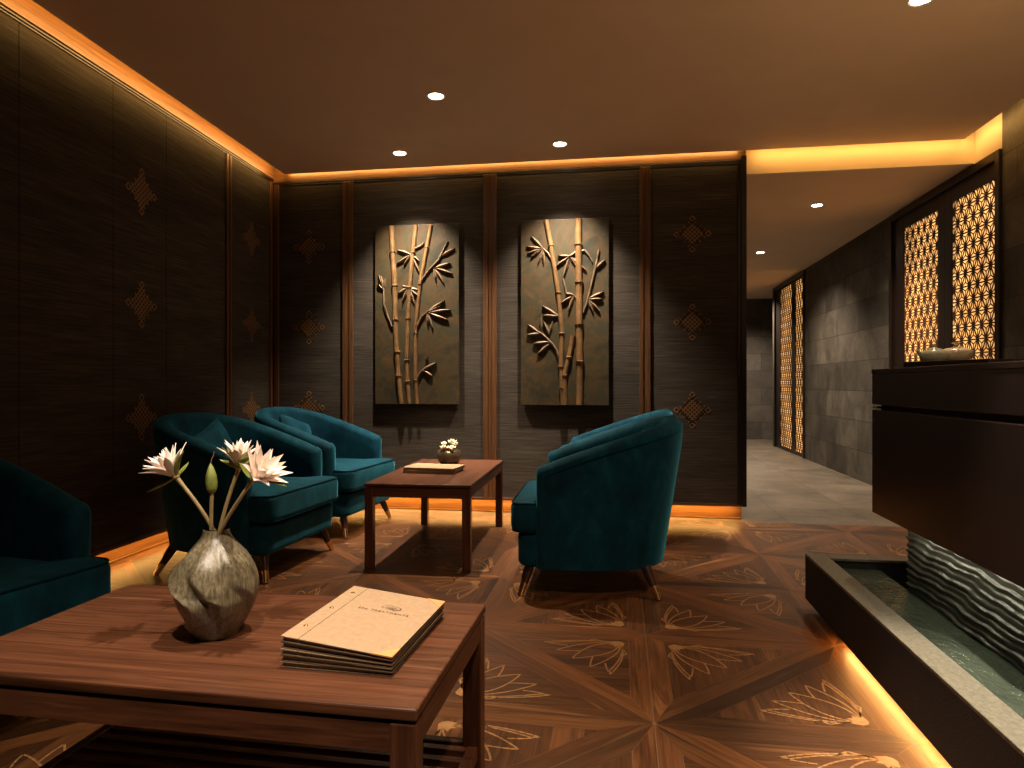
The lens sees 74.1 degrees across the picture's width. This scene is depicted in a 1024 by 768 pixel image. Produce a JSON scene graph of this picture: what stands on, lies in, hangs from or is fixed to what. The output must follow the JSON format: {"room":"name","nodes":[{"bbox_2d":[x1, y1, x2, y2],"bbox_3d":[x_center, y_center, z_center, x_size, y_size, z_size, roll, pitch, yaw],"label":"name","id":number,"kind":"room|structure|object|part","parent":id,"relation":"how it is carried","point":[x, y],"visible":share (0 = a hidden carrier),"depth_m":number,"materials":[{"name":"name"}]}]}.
{"room":"spa reception lounge","nodes":[
{"label":"spa reception lounge","id":0,"kind":"room"},
{"bbox_2d":[0,11,268,552],"bbox_3d":[-2.376,-0.506,2.368,0.143,2.787,6.540,0,0,6],"label":"wall","id":1,"kind":"structure","parent":0,"point":[112,210],"depth_m":3.61,"materials":[{"name":"black wood"}]},
{"bbox_2d":[90,528,168,563],"bbox_3d":[-2.428,0.918,2.399,0.075,0.163,6.590,0,0,6],"label":"baseboard","id":2,"kind":"structure","parent":1,"relation":"attached to","point":[120,553],"depth_m":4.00,"materials":[{"name":"brown wood"}]},
{"bbox_2d":[0,0,273,179],"bbox_3d":[-2.301,-1.759,2.359,0.028,0.202,6.540,0,0,7],"label":"trim","id":3,"kind":"structure","parent":1,"relation":"attached to","point":[32,12],"depth_m":3.73,"materials":[{"name":"brown wood"}]},
{"bbox_2d":[0,4,273,181],"bbox_3d":[-2.302,-1.645,2.359,0.010,0.026,6.540,0,0,6],"label":"trim","id":4,"kind":"structure","parent":1,"relation":"attached to","point":[3,9],"depth_m":3.68,"materials":[{"name":"brown wood"}]},
{"bbox_2d":[225,153,231,415],"bbox_3d":[-2.019,-0.374,4.833,0.016,2.523,0.070,0,0,6],"label":"trim","id":5,"kind":"structure","parent":1,"relation":"attached to","point":[228,158],"depth_m":4.82,"materials":[{"name":"brown wood"}]},
{"bbox_2d":[269,181,272,406],"bbox_3d":[-1.945,-0.374,5.486,0.016,2.523,0.055,0,0,6],"label":"trim","id":6,"kind":"structure","parent":1,"relation":"attached to","point":[270,182],"depth_m":5.46,"materials":[{"name":"brown wood"}]},
{"bbox_2d":[0,439,951,767],"bbox_3d":[1.561,1.040,5.675,7.300,0.081,14.300,0,0,9],"label":"floor","id":7,"kind":"structure","parent":0,"point":[733,666],"depth_m":2.68,"materials":[{"name":"brown wood"}]},
{"bbox_2d":[0,458,110,636],"bbox_3d":[-1.767,0.585,1.931,0.833,0.840,0.824,0,0,18],"label":"armchair","id":8,"kind":"object","parent":7,"relation":"on","point":[47,567],"visible":0.73,"depth_m":2.15,"materials":[{"name":"teal fabric"}]},
{"bbox_2d":[0,556,110,636],"bbox_3d":[-1.698,0.621,1.909,0.688,0.157,0.770,0,0,18],"label":"seat cushion","id":9,"kind":"object","parent":8,"relation":"on","point":[33,589],"depth_m":1.98,"materials":[{"name":"teal fabric"}]},
{"bbox_2d":[0,584,485,767],"bbox_3d":[-0.589,0.767,1.465,0.972,0.465,0.547,0,0,10],"label":"coffee table","id":10,"kind":"object","parent":7,"relation":"on","point":[125,659],"visible":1,"depth_m":1.32,"materials":[{"name":"brown wood"}]},
{"bbox_2d":[167,526,258,640],"bbox_3d":[-0.633,0.422,1.449,0.176,0.226,0.186,0,0,9],"label":"vase","id":11,"kind":"object","parent":10,"relation":"on","point":[214,588],"visible":0.98,"depth_m":1.40,"materials":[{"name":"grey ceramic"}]},
{"bbox_2d":[138,443,215,529],"bbox_3d":[-0.710,0.252,1.465,0.170,0.252,0.109,0,0,-31],"label":"flower","id":12,"kind":"object","parent":11,"relation":"in","point":[168,464],"visible":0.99,"depth_m":1.45,"materials":[{"name":"white plant"}]},
{"bbox_3d":[-0.670,0.285,1.458,0.120,0.186,0.017,0,0,-2],"label":"stem","id":13,"kind":"part","parent":12,"relation":"part of","materials":[{"name":"brown plant"}]},
{"bbox_2d":[205,454,217,529],"bbox_3d":[-0.638,0.260,1.440,0.024,0.234,0.024,0,0,-37],"label":"bud","id":14,"kind":"object","parent":11,"relation":"in","point":[211,482],"visible":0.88,"depth_m":1.44,"materials":[{"name":"green plant"}]},
{"bbox_3d":[-0.638,0.303,1.443,0.011,0.148,0.015,0,0,-13],"label":"stem","id":15,"kind":"part","parent":14,"relation":"part of","materials":[{"name":"brown plant"}]},
{"bbox_2d":[217,439,259,529],"bbox_3d":[-0.585,0.247,1.446,0.091,0.261,0.081,0,0,-32],"label":"flower","id":16,"kind":"object","parent":11,"relation":"in","point":[238,453],"visible":0.84,"depth_m":1.45,"materials":[{"name":"white plant"}]},
{"bbox_3d":[-0.610,0.275,1.457,0.064,0.205,0.017,0,0,3],"label":"stem","id":17,"kind":"part","parent":16,"relation":"part of","materials":[{"name":"brown plant"}]},
{"bbox_2d":[218,441,292,534],"bbox_3d":[-0.546,0.248,1.431,0.185,0.261,0.119,0,0,38],"label":"flower","id":18,"kind":"object","parent":11,"relation":"in","point":[265,469],"visible":1,"depth_m":1.40,"materials":[{"name":"white plant"}]},
{"bbox_3d":[-0.592,0.284,1.424,0.130,0.188,0.017,0,0,13],"label":"stem","id":19,"kind":"part","parent":18,"relation":"part of","materials":[{"name":"brown plant"}]},
{"bbox_2d":[39,725,477,767],"bbox_3d":[-0.589,0.875,1.465,0.952,0.030,0.527,0,0,10],"label":"slatted shelf","id":20,"kind":"object","parent":10,"relation":"attached to","point":[186,749],"depth_m":1.59,"materials":[{"name":"brown wood"}]},
{"bbox_2d":[280,617,441,675],"bbox_3d":[-0.298,0.528,1.417,0.222,0.012,0.322,0,0,11],"label":"booklet","id":21,"kind":"object","parent":10,"relation":"on","point":[286,664],"visible":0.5,"depth_m":1.27,"materials":[{"name":"brown paper"}]},
{"bbox_2d":[281,611,443,672],"bbox_3d":[-0.296,0.518,1.416,0.222,0.016,0.322,0,0,11],"label":"booklet","id":22,"kind":"object","parent":21,"relation":"on","point":[285,658],"visible":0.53,"depth_m":1.27,"materials":[{"name":"brown paper"}]},
{"bbox_2d":[280,610,442,668],"bbox_3d":[-0.297,0.509,1.415,0.222,0.021,0.322,0,0,11],"label":"booklet","id":23,"kind":"object","parent":22,"relation":"on","point":[288,652],"visible":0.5,"depth_m":1.26,"materials":[{"name":"brown paper"}]},
{"bbox_2d":[281,607,443,664],"bbox_3d":[-0.295,0.499,1.416,0.222,0.026,0.322,0,0,11],"label":"booklet","id":24,"kind":"object","parent":23,"relation":"on","point":[286,645],"visible":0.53,"depth_m":1.27,"materials":[{"name":"brown paper"}]},
{"bbox_2d":[281,586,444,660],"bbox_3d":[-0.294,0.489,1.414,0.223,0.030,0.323,0,0,12],"label":"booklet","id":25,"kind":"object","parent":24,"relation":"on","point":[361,621],"visible":1,"depth_m":1.37,"materials":[{"name":"brown paper"}]},
{"bbox_3d":[-0.177,0.780,1.141,0.045,0.439,0.045,0,0,10],"label":"leg","id":26,"kind":"part","parent":10,"relation":"part of","materials":[{"name":"brown wood"}]},
{"bbox_3d":[-0.092,0.780,1.631,0.045,0.439,0.045,0,0,10],"label":"leg","id":27,"kind":"part","parent":10,"relation":"part of","materials":[{"name":"brown wood"}]},
{"bbox_2d":[153,412,337,583],"bbox_3d":[-1.518,0.585,3.816,0.833,0.840,0.824,0,0,12],"label":"armchair","id":28,"kind":"object","parent":7,"relation":"on","point":[267,520],"visible":0.87,"depth_m":3.50,"materials":[{"name":"teal fabric"}]},
{"bbox_3d":[-1.808,0.894,3.583,0.096,0.115,0.051,0,0,-33],"label":"leg","id":29,"kind":"part","parent":28,"relation":"part of","materials":[{"name":"brown wood"}]},
{"bbox_2d":[194,418,232,449],"bbox_3d":[-1.709,0.375,3.887,0.148,0.351,0.412,0,0,5],"label":"throw pillow","id":30,"kind":"object","parent":28,"relation":"on","point":[215,434],"visible":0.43,"depth_m":3.89,"materials":[{"name":"teal fabric"}]},
{"bbox_3d":[-1.258,0.894,3.438,0.051,0.111,0.083,0,0,-20],"label":"leg","id":31,"kind":"part","parent":28,"relation":"part of","materials":[{"name":"brown wood"}]},
{"bbox_3d":[-1.463,0.781,3.804,0.655,0.162,0.750,0,0,12],"label":"seat","id":32,"kind":"part","parent":28,"relation":"part of","materials":[{"name":"teal fabric"}]},
{"bbox_2d":[249,476,337,521],"bbox_3d":[-1.447,0.621,3.801,0.688,0.157,0.770,0,0,12],"label":"seat cushion","id":33,"kind":"object","parent":28,"relation":"on","point":[303,495],"depth_m":3.61,"materials":[{"name":"teal fabric"}]},
{"bbox_3d":[-1.124,0.894,4.052,0.083,0.111,0.051,0,0,-33],"label":"leg","id":34,"kind":"part","parent":28,"relation":"part of","materials":[{"name":"brown wood"}]},
{"bbox_2d":[254,407,394,538],"bbox_3d":[-1.351,0.585,4.802,0.833,0.840,0.824,0,0,13],"label":"armchair","id":35,"kind":"object","parent":7,"relation":"on","point":[351,453],"visible":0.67,"depth_m":4.75,"materials":[{"name":"teal fabric"}]},
{"bbox_2d":[279,414,311,434],"bbox_3d":[-1.543,0.375,4.867,0.148,0.343,0.410,0,0,18],"label":"throw pillow","id":36,"kind":"object","parent":35,"relation":"on","point":[287,420],"visible":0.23,"depth_m":4.81,"materials":[{"name":"teal fabric"}]},
{"bbox_3d":[-1.097,0.894,4.420,0.051,0.111,0.083,0,0,-19],"label":"leg","id":37,"kind":"part","parent":35,"relation":"part of","materials":[{"name":"brown wood"}]},
{"bbox_3d":[-1.296,0.781,4.789,0.655,0.162,0.750,0,0,13],"label":"seat","id":38,"kind":"part","parent":35,"relation":"part of","materials":[{"name":"teal fabric"}]},
{"bbox_2d":[333,458,394,490],"bbox_3d":[-1.280,0.621,4.785,0.688,0.157,0.770,0,0,13],"label":"seat cushion","id":39,"kind":"object","parent":35,"relation":"on","point":[351,473],"depth_m":4.56,"materials":[{"name":"teal fabric"}]},
{"bbox_3d":[-0.953,0.894,5.031,0.083,0.111,0.051,0,0,-32],"label":"leg","id":40,"kind":"part","parent":35,"relation":"part of","materials":[{"name":"brown wood"}]},
{"bbox_2d":[364,459,502,572],"bbox_3d":[-0.430,0.767,4.220,0.585,0.465,1.210,0,0,7],"label":"coffee table","id":41,"kind":"object","parent":7,"relation":"on","point":[476,474],"visible":0.94,"depth_m":3.66,"materials":[{"name":"brown wood"}]},
{"bbox_3d":[-0.771,0.778,3.679,0.046,0.443,0.046,0,0,7],"label":"leg","id":42,"kind":"part","parent":41,"relation":"part of","materials":[{"name":"brown wood"}]},
{"bbox_3d":[-0.620,0.778,4.830,0.046,0.443,0.046,0,0,7],"label":"leg","id":43,"kind":"part","parent":41,"relation":"part of","materials":[{"name":"brown wood"}]},
{"bbox_2d":[402,468,463,473],"bbox_3d":[-0.479,0.526,4.147,0.322,0.017,0.222,0,0,11],"label":"booklet","id":44,"kind":"object","parent":41,"relation":"on","point":[459,470],"visible":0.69,"depth_m":4.04,"materials":[{"name":"brown paper"}]},
{"bbox_2d":[403,463,464,471],"bbox_3d":[-0.473,0.508,4.146,0.322,0.017,0.222,0,0,14],"label":"booklet","id":45,"kind":"object","parent":44,"relation":"on","point":[417,466],"visible":1,"depth_m":4.08,"materials":[{"name":"brown paper"}]},
{"bbox_2d":[436,448,461,463],"bbox_3d":[-0.421,0.481,4.543,0.172,0.106,0.172,0,0,9],"label":"round pot","id":46,"kind":"object","parent":41,"relation":"on","point":[447,456],"visible":0.75,"depth_m":4.48,"materials":[{"name":"ceramic"}]},
{"bbox_2d":[440,445,447,449],"bbox_3d":[-0.452,0.426,4.497,0.055,0.047,0.053,0,0,34],"label":"blossom","id":47,"kind":"object","parent":46,"relation":"in","point":[442,447],"visible":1,"depth_m":4.48,"materials":[{"name":"beige plant"}]},
{"bbox_2d":[447,445,455,450],"bbox_3d":[-0.400,0.427,4.489,0.058,0.045,0.054,0,0,9],"label":"blossom","id":48,"kind":"object","parent":46,"relation":"on","point":[451,447],"visible":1,"depth_m":4.48,"materials":[{"name":"beige plant"}]},
{"bbox_3d":[-0.240,0.778,3.610,0.046,0.443,0.046,0,0,7],"label":"leg","id":49,"kind":"part","parent":41,"relation":"part of","materials":[{"name":"brown wood"}]},
{"bbox_3d":[-0.090,0.778,4.761,0.046,0.443,0.046,0,0,7],"label":"leg","id":50,"kind":"part","parent":41,"relation":"part of","materials":[{"name":"brown wood"}]},
{"bbox_2d":[511,416,682,600],"bbox_3d":[0.450,0.585,3.503,0.833,0.840,0.824,0,0,8],"label":"armchair","id":51,"kind":"object","parent":7,"relation":"on","point":[603,501],"visible":1,"depth_m":3.13,"materials":[{"name":"teal fabric"}]},
{"bbox_2d":[511,480,535,530],"bbox_3d":[0.378,0.621,3.512,0.688,0.157,0.770,0,0,8],"label":"seat cushion","id":52,"kind":"object","parent":51,"relation":"on","point":[523,507],"depth_m":3.18,"materials":[{"name":"teal fabric"}]},
{"bbox_3d":[0.394,0.781,3.510,0.655,0.162,0.750,0,0,8],"label":"seat","id":53,"kind":"part","parent":51,"relation":"part of","materials":[{"name":"teal fabric"}]},
{"bbox_3d":[0.075,0.894,3.237,0.083,0.111,0.051,0,0,-37],"label":"leg","id":54,"kind":"part","parent":51,"relation":"part of","materials":[{"name":"brown wood"}]},
{"bbox_3d":[0.640,0.894,3.183,0.051,0.115,0.096,0,0,-25],"label":"leg","id":55,"kind":"part","parent":51,"relation":"part of","materials":[{"name":"brown wood"}]},
{"bbox_2d":[560,409,672,447],"bbox_3d":[0.646,0.585,4.515,0.833,0.840,0.824,0,0,11],"label":"armchair","id":56,"kind":"object","parent":7,"relation":"on","point":[662,412],"visible":0.06,"depth_m":4.77,"materials":[{"name":"teal fabric"}]},
{"bbox_2d":[805,530,1023,767],"bbox_3d":[1.373,0.757,1.593,0.588,0.486,2.778,0,0,9],"label":"water feature","id":57,"kind":"object","parent":7,"relation":"on","point":[941,633],"visible":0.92,"depth_m":2.05,"materials":[{"name":"stone"}]},
{"bbox_2d":[871,361,1023,587],"bbox_3d":[1.650,0.228,1.469,0.802,0.573,2.424,0,0,9],"label":"reception desk","id":58,"kind":"object","parent":57,"relation":"on","point":[948,440],"visible":1,"depth_m":2.05,"materials":[{"name":"brown wood"}]},
{"bbox_2d":[871,361,1023,373],"bbox_3d":[1.612,-0.049,1.475,0.724,0.020,2.424,0,0,9],"label":"countertop","id":59,"kind":"structure","parent":58,"relation":"on","point":[1008,364],"depth_m":2.04,"materials":[{"name":"brown wood"}]},
{"bbox_2d":[904,359,1023,366],"bbox_3d":[1.667,-0.072,2.469,0.240,0.026,0.360,0,0,-13],"label":"serving tray","id":60,"kind":"object","parent":58,"relation":"on","point":[966,361],"visible":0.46,"depth_m":2.40,"materials":[{"name":"brown wood"}]},
{"bbox_2d":[916,344,949,360],"bbox_3d":[1.585,-0.113,2.548,0.100,0.072,0.100,0,0,44],"label":"teapot","id":61,"kind":"object","parent":60,"relation":"on","point":[934,353],"visible":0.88,"depth_m":2.52,"materials":[{"name":"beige ceramic"}]},
{"bbox_3d":[1.533,-0.112,2.547,0.033,0.035,0.019,0,0,-1],"label":"spout","id":62,"kind":"part","parent":61,"relation":"part of","materials":[{"name":"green ceramic"}]},
{"bbox_3d":[1.585,-0.139,2.548,0.051,0.021,0.051,0,0,-1],"label":"lid","id":63,"kind":"part","parent":61,"relation":"part of","materials":[{"name":"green ceramic"}]},
{"bbox_2d":[943,342,973,359],"bbox_3d":[1.688,-0.117,2.579,0.112,0.080,0.112,0,0,9],"label":"bowl","id":64,"kind":"object","parent":60,"relation":"on","point":[956,353],"visible":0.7,"depth_m":2.54,"materials":[{"name":"beige ceramic"}]},
{"bbox_3d":[1.688,-0.137,2.579,0.105,0.019,0.105,0,0,9],"label":"lid","id":65,"kind":"part","parent":64,"relation":"part of","materials":[{"name":"beige ceramic"}]},
{"bbox_3d":[1.341,0.707,1.490,0.010,0.386,2.265,0,0,9],"label":"carved panel","id":66,"kind":"part","parent":57,"relation":"part of","materials":[{"name":"black stone"}]},
{"bbox_2d":[273,164,736,503],"bbox_3d":[-0.177,-0.450,5.394,3.855,2.900,0.302,0,0,9],"label":"wall","id":67,"kind":"structure","parent":0,"point":[694,208],"depth_m":5.21,"materials":[{"name":"black wood"}]},
{"bbox_2d":[274,185,278,406],"bbox_3d":[-1.913,-0.365,5.512,0.040,2.505,0.014,0,0,9],"label":"trim","id":68,"kind":"structure","parent":67,"relation":"attached to","point":[276,187],"depth_m":5.50,"materials":[{"name":"brown wood"}]},
{"bbox_2d":[342,181,352,423],"bbox_3d":[-1.310,-0.365,5.415,0.088,2.505,0.016,0,0,9],"label":"trim","id":69,"kind":"structure","parent":67,"relation":"attached to","point":[347,187],"depth_m":5.41,"materials":[{"name":"brown wood"}]},
{"bbox_2d":[375,223,459,403],"bbox_3d":[-0.745,-0.543,5.300,0.679,1.402,0.066,0,0,9],"label":"relief","id":70,"kind":"object","parent":67,"relation":"attached to","point":[417,267],"visible":1,"depth_m":5.29,"materials":[{"name":"brown metal"}]},
{"bbox_2d":[483,174,496,498],"bbox_3d":[-0.170,-0.365,5.234,0.104,2.505,0.016,0,0,9],"label":"trim","id":71,"kind":"structure","parent":67,"relation":"attached to","point":[489,180],"depth_m":5.23,"materials":[{"name":"brown wood"}]},
{"bbox_2d":[273,160,740,186],"bbox_3d":[-0.127,-1.621,5.232,3.705,0.030,0.005,0,0,9],"label":"trim","id":72,"kind":"structure","parent":67,"relation":"attached to","point":[724,162],"depth_m":5.21,"materials":[{"name":"brown wood"}]},
{"bbox_2d":[273,150,745,182],"bbox_3d":[-0.127,-1.748,5.234,3.705,0.224,0.011,0,0,9],"label":"trim","id":73,"kind":"structure","parent":67,"relation":"attached to","point":[279,177],"depth_m":5.21,"materials":[{"name":"brown wood"}]},
{"bbox_2d":[375,497,740,518],"bbox_3d":[-0.146,0.933,5.327,3.737,0.133,0.044,0,0,9],"label":"baseboard","id":74,"kind":"structure","parent":67,"relation":"attached to","point":[684,511],"depth_m":5.32,"materials":[{"name":"brown wood"}]},
{"bbox_2d":[521,218,608,405],"bbox_3d":[0.396,-0.541,5.114,0.664,1.404,0.074,0,0,9],"label":"relief","id":75,"kind":"object","parent":67,"relation":"attached to","point":[565,262],"visible":1,"depth_m":5.11,"materials":[{"name":"brown metal"}]},
{"bbox_2d":[640,166,650,414],"bbox_3d":[0.991,-0.365,5.049,0.080,2.505,0.016,0,0,9],"label":"trim","id":76,"kind":"structure","parent":67,"relation":"attached to","point":[645,172],"depth_m":5.04,"materials":[{"name":"brown wood"}]},
{"bbox_2d":[737,155,746,506],"bbox_3d":[1.697,-0.384,5.087,0.064,2.553,0.320,0,0,9],"label":"trim","id":77,"kind":"structure","parent":67,"relation":"attached to","point":[741,166],"depth_m":4.93,"materials":[{"name":"brown wood"}]},
{"bbox_2d":[33,0,1023,173],"bbox_3d":[0.141,-1.703,1.904,5.009,0.030,6.405,0,0,9],"label":"ceiling","id":78,"kind":"structure","parent":0,"point":[305,86],"depth_m":3.68,"materials":[{"name":"paint"}]},
{"bbox_2d":[392,150,407,155],"bbox_3d":[-0.821,-1.685,4.959,0.116,0.007,0.116,0,0,9],"label":"recessed light","id":79,"kind":"object","parent":78,"relation":"in","point":[397,152],"visible":1,"depth_m":4.96,"materials":[{"name":"beige"}]},
{"bbox_2d":[426,92,445,100],"bbox_3d":[-0.446,-1.685,3.976,0.116,0.007,0.116,0,0,9],"label":"recessed light","id":80,"kind":"object","parent":78,"relation":"in","point":[435,96],"visible":1,"depth_m":3.98,"materials":[{"name":"beige"}]},
{"bbox_2d":[552,141,567,146],"bbox_3d":[0.337,-1.685,4.772,0.116,0.007,0.116,0,0,9],"label":"recessed light","id":81,"kind":"object","parent":78,"relation":"in","point":[558,143],"visible":1,"depth_m":4.77,"materials":[{"name":"beige"}]},
{"bbox_2d":[906,0,933,6],"bbox_3d":[1.794,-1.685,2.975,0.116,0.007,0.116,0,0,9],"label":"recessed light","id":82,"kind":"object","parent":78,"relation":"in","point":[910,3],"visible":1,"depth_m":3.00,"materials":[{"name":"beige"}]},
{"bbox_2d":[747,298,772,439],"bbox_3d":[4.445,-0.350,12.330,3.695,2.700,0.150,0,0,9],"label":"wall","id":83,"kind":"structure","parent":0,"point":[759,311],"depth_m":12.25,"materials":[{"name":"tile"}]},
{"bbox_2d":[747,166,969,298],"bbox_3d":[3.946,-1.580,8.556,3.495,0.080,7.660,0,0,9],"label":"ceiling","id":84,"kind":"structure","parent":0,"point":[794,235],"depth_m":6.02,"materials":[{"name":"paint"}]},
{"bbox_2d":[810,203,823,206],"bbox_3d":[2.627,-1.538,5.843,0.116,0.007,0.116,0,0,9],"label":"recessed light","id":85,"kind":"object","parent":84,"relation":"in","point":[818,204],"visible":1,"depth_m":5.85,"materials":[{"name":"beige"}]},
{"bbox_2d":[746,113,1001,175],"bbox_3d":[2.637,-1.715,5.418,1.695,0.370,1.830,0,0,9],"label":"wall","id":86,"kind":"structure","parent":0,"point":[987,139],"depth_m":4.84,"materials":[{"name":"beige paint"}]},
{"bbox_2d":[773,97,1023,484],"bbox_3d":[3.299,-0.450,4.665,0.150,2.900,12.850,0,0,9],"label":"wall","id":87,"kind":"structure","parent":0,"point":[847,290],"depth_m":7.08,"materials":[{"name":"stone"}]},
{"bbox_2d":[776,282,792,452],"bbox_3d":[4.138,-0.235,10.260,0.041,2.470,1.085,0,0,9],"label":"door","id":88,"kind":"structure","parent":87,"relation":"in","point":[784,296],"depth_m":10.27,"materials":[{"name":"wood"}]},
{"bbox_3d":[4.119,-0.250,10.174,0.006,2.400,0.690,0,0,9],"label":"lit pane","id":89,"kind":"part","parent":88,"relation":"part of","materials":[{"name":"orange"}]},
{"bbox_2d":[774,270,804,458],"bbox_3d":[4.107,-0.265,9.969,0.120,2.530,1.780,0,0,9],"label":"trim","id":90,"kind":"structure","parent":87,"relation":"attached to","point":[802,273],"depth_m":9.15,"materials":[{"name":"brown wood"}]},
{"bbox_2d":[793,277,801,456],"bbox_3d":[4.006,-0.235,9.430,0.041,2.470,0.595,0,0,9],"label":"door","id":91,"kind":"structure","parent":87,"relation":"in","point":[797,284],"depth_m":9.52,"materials":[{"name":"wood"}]},
{"bbox_3d":[3.992,-0.250,9.379,0.006,2.400,0.480,0,0,9],"label":"lit pane","id":92,"kind":"part","parent":91,"relation":"part of","materials":[{"name":"orange"}]},
{"bbox_2d":[894,192,944,367],"bbox_3d":[3.408,-0.235,5.674,0.041,2.470,0.972,0,0,9],"label":"lattice screen","id":93,"kind":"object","parent":87,"relation":"in","point":[919,235],"depth_m":5.64,"materials":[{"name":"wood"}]},
{"bbox_3d":[3.395,-0.255,5.624,0.006,2.210,0.645,0,0,9],"label":"lit pane","id":94,"kind":"part","parent":93,"relation":"part of","materials":[{"name":"orange"}]},
{"bbox_2d":[889,149,1001,367],"bbox_3d":[3.365,-0.265,5.302,0.120,2.530,1.830,0,0,9],"label":"trim","id":95,"kind":"structure","parent":87,"relation":"attached to","point":[995,157],"depth_m":4.51,"materials":[{"name":"brown wood"}]},
{"bbox_2d":[945,163,993,358],"bbox_3d":[3.273,-0.235,4.824,0.041,2.470,0.748,0,0,9],"label":"lattice screen","id":96,"kind":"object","parent":87,"relation":"in","point":[969,205],"depth_m":4.81,"materials":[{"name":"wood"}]}
]}

